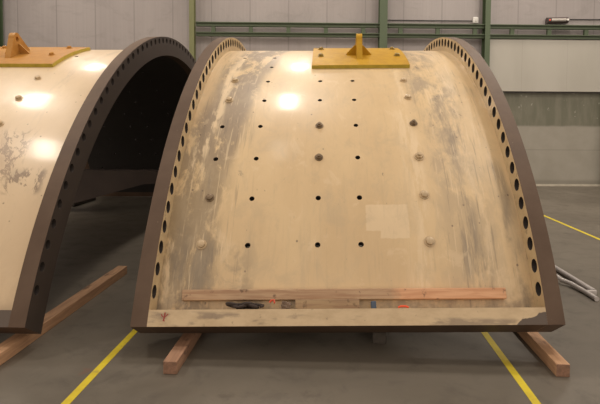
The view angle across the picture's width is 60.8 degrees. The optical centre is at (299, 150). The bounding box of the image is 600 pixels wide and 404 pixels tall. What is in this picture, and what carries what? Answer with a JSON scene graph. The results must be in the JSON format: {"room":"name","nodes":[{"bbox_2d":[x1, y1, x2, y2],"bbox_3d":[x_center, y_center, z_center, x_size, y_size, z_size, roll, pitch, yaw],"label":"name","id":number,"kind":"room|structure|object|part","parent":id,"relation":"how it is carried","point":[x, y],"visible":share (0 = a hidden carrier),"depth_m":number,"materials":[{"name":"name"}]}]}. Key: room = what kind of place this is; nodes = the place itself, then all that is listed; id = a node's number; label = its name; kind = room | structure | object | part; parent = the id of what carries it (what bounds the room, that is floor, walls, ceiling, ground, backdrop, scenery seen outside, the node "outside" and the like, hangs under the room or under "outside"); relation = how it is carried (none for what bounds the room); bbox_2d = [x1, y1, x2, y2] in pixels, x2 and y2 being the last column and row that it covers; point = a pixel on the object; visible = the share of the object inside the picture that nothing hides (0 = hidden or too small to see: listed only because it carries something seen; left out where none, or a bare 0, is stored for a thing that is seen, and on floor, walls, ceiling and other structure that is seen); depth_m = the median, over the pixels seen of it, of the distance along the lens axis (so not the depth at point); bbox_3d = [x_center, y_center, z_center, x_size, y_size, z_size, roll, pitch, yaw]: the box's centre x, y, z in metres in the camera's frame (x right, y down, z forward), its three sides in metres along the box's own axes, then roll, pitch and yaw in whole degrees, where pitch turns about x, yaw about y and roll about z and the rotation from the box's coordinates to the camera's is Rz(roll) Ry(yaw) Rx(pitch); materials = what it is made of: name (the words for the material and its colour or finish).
{"room":"industrial plant","nodes":[
{"label":"industrial plant","id":0,"kind":"room"},
{"bbox_2d":[0,186,599,403],"bbox_3d":[0.189,1.617,3.329,44.000,0.200,30.500,1,3,4],"label":"floor","id":1,"kind":"structure","parent":0,"point":[103,234],"depth_m":3.73,"materials":[{"name":"concrete"}]},
{"bbox_2d":[0,0,3,46],"bbox_3d":[-8.202,-3.764,13.760,0.260,9.400,0.240,0,3,-1],"label":"steel column","id":2,"kind":"structure","parent":1,"relation":"on","point":[1,1],"depth_m":13.88,"materials":[{"name":"green metal"}]},
{"bbox_2d":[0,266,126,365],"bbox_3d":[-2.084,1.416,4.172,0.105,0.088,3.120,1,3,4],"label":"timber","id":3,"kind":"object","parent":1,"relation":"on","point":[10,347],"visible":0.92,"depth_m":4.39,"materials":[{"name":"brown wood"}]},
{"bbox_2d":[72,198,95,206],"bbox_3d":[-4.559,1.066,10.743,0.100,0.100,0.950,1,3,4],"label":"timber","id":4,"kind":"object","parent":1,"relation":"on","point":[92,199],"visible":0.36,"depth_m":10.65,"materials":[{"name":"brown wood"}]},
{"bbox_2d":[0,33,195,333],"bbox_3d":[-3.372,-0.188,7.758,3.076,2.907,8.310,0,3,2],"label":"segment","id":5,"kind":"object","parent":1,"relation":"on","point":[67,111],"visible":0.88,"depth_m":5.03,"materials":[{"name":"beige paint"}]},
{"bbox_3d":[-3.422,-1.157,6.294,1.263,0.373,1.002,0,3,2],"label":"plate","id":6,"kind":"part","parent":5,"relation":"part of","materials":[{"name":"paint"}]},
{"bbox_2d":[61,329,137,403],"bbox_3d":[-1.250,1.395,5.564,0.052,0.002,16.800,1,3,4],"label":"floor marking","id":7,"kind":"object","parent":1,"relation":"on","point":[91,376],"depth_m":3.49,"materials":[{"name":"yellow paint"}]},
{"bbox_2d":[73,169,158,203],"bbox_3d":[-3.293,0.776,9.697,2.950,0.800,0.250,1,3,4],"label":"support","id":8,"kind":"object","parent":1,"relation":"on","point":[94,183],"visible":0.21,"depth_m":9.58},
{"bbox_2d":[163,333,201,373],"bbox_3d":[-0.783,1.389,4.877,0.095,0.088,2.910,1,3,4],"label":"timber","id":9,"kind":"object","parent":1,"relation":"on","point":[179,353],"visible":0.44,"depth_m":3.58,"materials":[{"name":"brown wood"}]},
{"bbox_2d":[189,0,195,60],"bbox_3d":[-2.913,-3.733,13.827,0.130,9.400,0.240,0,3,-1],"label":"steel column","id":10,"kind":"structure","parent":1,"relation":"on","point":[192,3],"depth_m":13.74,"materials":[{"name":"green metal"}]},
{"bbox_2d":[130,34,565,332],"bbox_3d":[0.512,-0.160,7.687,3.076,2.907,8.312,1,3,3],"label":"segment","id":11,"kind":"object","parent":1,"relation":"on","point":[418,160],"visible":0.99,"depth_m":4.26,"materials":[{"name":"beige paint"}]},
{"bbox_2d":[225,302,263,308],"bbox_3d":[-0.407,1.148,3.779,0.289,0.081,0.106,0,3,0],"label":"rope tangle","id":12,"kind":"object","parent":11,"relation":"on","point":[245,305],"visible":0.97,"depth_m":3.74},
{"bbox_2d":[281,301,290,308],"bbox_3d":[-0.106,1.146,3.764,0.079,0.079,0.068,-1,3,-31],"label":"rag","id":13,"kind":"object","parent":11,"relation":"on","point":[285,305],"visible":0.77,"depth_m":3.75,"materials":[{"name":"beige fabric"}]},
{"bbox_2d":[295,299,359,308],"bbox_3d":[0.203,1.151,3.795,0.476,0.111,0.103,0,3,2],"label":"wood offcut","id":14,"kind":"object","parent":11,"relation":"on","point":[299,303],"visible":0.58,"depth_m":3.76,"materials":[{"name":"brown wood"}]},
{"bbox_2d":[182,288,506,300],"bbox_3d":[0.317,1.086,3.842,2.421,0.149,0.080,0,3,2],"label":"plank","id":15,"kind":"object","parent":11,"relation":"on","point":[372,293],"visible":0.97,"depth_m":3.82,"materials":[{"name":"brown wood"}]},
{"bbox_3d":[0.705,-1.127,6.220,1.096,0.381,1.030,0,3,3],"label":"plate","id":16,"kind":"part","parent":11,"relation":"part of","materials":[{"name":"yellow paint"}]},
{"bbox_2d":[371,301,375,307],"bbox_3d":[0.541,1.142,3.756,0.038,0.067,0.055,0,3,2],"label":"clip","id":17,"kind":"object","parent":11,"relation":"on","point":[373,303],"visible":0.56,"depth_m":3.74,"materials":[{"name":"plastic"}]},
{"bbox_2d":[371,332,385,343],"bbox_3d":[0.683,1.389,5.082,0.105,0.088,2.320,1,3,4],"label":"timber","id":18,"kind":"object","parent":1,"relation":"on","point":[377,337],"visible":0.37,"depth_m":3.93,"materials":[{"name":"brown wood"}]},
{"bbox_2d":[378,0,387,47],"bbox_3d":[2.257,-3.703,13.892,0.210,9.400,0.240,0,3,-1],"label":"steel column","id":19,"kind":"structure","parent":1,"relation":"on","point":[383,4],"depth_m":13.79,"materials":[{"name":"green metal"}]},
{"bbox_2d":[196,22,599,39],"bbox_3d":[5.014,-3.237,13.949,15.660,0.370,0.162,0,3,-1],"label":"girder","id":20,"kind":"object","parent":19,"relation":"attached to","point":[213,25],"visible":1,"depth_m":13.89,"materials":[{"name":"green metal"}]},
{"bbox_3d":[5.013,-3.103,13.956,15.660,0.100,0.160,0,3,-1],"label":"rail","id":21,"kind":"part","parent":20,"relation":"part of","materials":[{"name":"green metal"}]},
{"bbox_3d":[5.015,-3.370,13.942,15.660,0.105,0.160,0,3,-1],"label":"rail","id":22,"kind":"part","parent":20,"relation":"part of","materials":[{"name":"green metal"}]},
{"bbox_2d":[481,0,490,67],"bbox_3d":[5.087,-3.686,13.927,0.140,9.400,0.240,0,3,-1],"label":"steel column","id":23,"kind":"structure","parent":1,"relation":"on","point":[486,14],"depth_m":13.85,"materials":[{"name":"green metal"}]},
{"bbox_2d":[490,39,599,91],"bbox_3d":[9.251,-2.308,14.130,8.170,1.420,0.146,0,3,-1],"label":"wall panel","id":24,"kind":"object","parent":23,"relation":"attached to","point":[518,65],"visible":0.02,"depth_m":14.04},
{"bbox_2d":[481,332,540,403],"bbox_3d":[1.577,1.422,5.390,0.052,0.002,16.800,1,3,4],"label":"floor marking","id":25,"kind":"object","parent":1,"relation":"on","point":[511,369],"depth_m":3.51,"materials":[{"name":"yellow paint"}]},
{"bbox_2d":[517,332,569,376],"bbox_3d":[1.850,1.411,4.795,0.090,0.088,2.750,1,3,4],"label":"timber","id":26,"kind":"object","parent":1,"relation":"on","point":[553,360],"visible":0.44,"depth_m":3.62,"materials":[{"name":"brown wood"}]},
{"bbox_2d":[544,215,599,239],"bbox_3d":[4.318,1.448,5.221,0.055,0.002,16.800,1,3,4],"label":"floor marking","id":27,"kind":"object","parent":1,"relation":"on","point":[544,215],"depth_m":8.41,"materials":[{"name":"yellow paint"}]},
{"bbox_2d":[555,265,598,300],"bbox_3d":[2.864,1.376,5.518,0.271,0.097,1.221,1,3,4],"label":"pipes","id":28,"kind":"object","parent":1,"relation":"on","point":[577,284],"visible":0.87,"depth_m":5.31,"materials":[{"name":"silver metal"}]},
{"bbox_2d":[3,0,599,93],"bbox_3d":[-0.156,-3.833,14.176,32.000,9.600,0.201,0,3,-1],"label":"wall","id":29,"kind":"structure","parent":0,"point":[94,24],"depth_m":14.08,"materials":[{"name":"metal"}]},
{"bbox_2d":[388,20,471,20],"bbox_3d":[3.561,-3.580,14.104,2.395,0.028,0.031,0,3,-1],"label":"conduit","id":30,"kind":"object","parent":29,"relation":"attached to","point":[388,20],"visible":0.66,"depth_m":14.09,"materials":[{"name":"grey metal"}]},
{"bbox_2d":[472,17,477,23],"bbox_3d":[4.839,-3.581,14.093,0.150,0.170,0.111,0,3,-1],"label":"junction box","id":31,"kind":"object","parent":29,"relation":"attached to","point":[474,19],"visible":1,"depth_m":14.05,"materials":[{"name":"white plastic"}]},
{"bbox_2d":[504,93,599,183],"bbox_3d":[5.122,-0.300,14.287,17.400,2.600,0.064,0,3,-1],"label":"wall","id":32,"kind":"structure","parent":29,"relation":"attached to","point":[559,132],"depth_m":14.28,"materials":[{"name":"grey concrete"}]},
{"bbox_2d":[536,184,599,186],"bbox_3d":[0.815,0.948,14.246,26.000,0.055,0.042,0,3,-1],"label":"baseboard","id":33,"kind":"structure","parent":32,"relation":"attached to","point":[589,185],"depth_m":14.31,"materials":[{"name":"paint"}]},
{"bbox_2d":[545,17,568,23],"bbox_3d":[7.104,-3.573,14.075,0.620,0.185,0.204,0,3,-1],"label":"lamp","id":34,"kind":"object","parent":29,"relation":"attached to","point":[552,20],"visible":1,"depth_m":14.01,"materials":[{"name":"silver"}]},
{"bbox_2d":[552,18,566,20],"bbox_3d":[7.095,-3.573,14.018,0.402,0.100,0.090,0,3,-1],"label":"diffuser","id":35,"kind":"object","parent":34,"relation":"attached to","point":[553,19],"depth_m":13.98,"materials":[{"name":"white plastic"}]},
{"bbox_2d":[569,19,599,19],"bbox_3d":[10.143,-3.616,14.183,5.400,0.048,0.030,0,3,-1],"label":"conduit","id":36,"kind":"object","parent":29,"relation":"attached to","point":[569,19],"visible":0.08,"depth_m":14.14,"materials":[{"name":"grey metal"}]}
]}

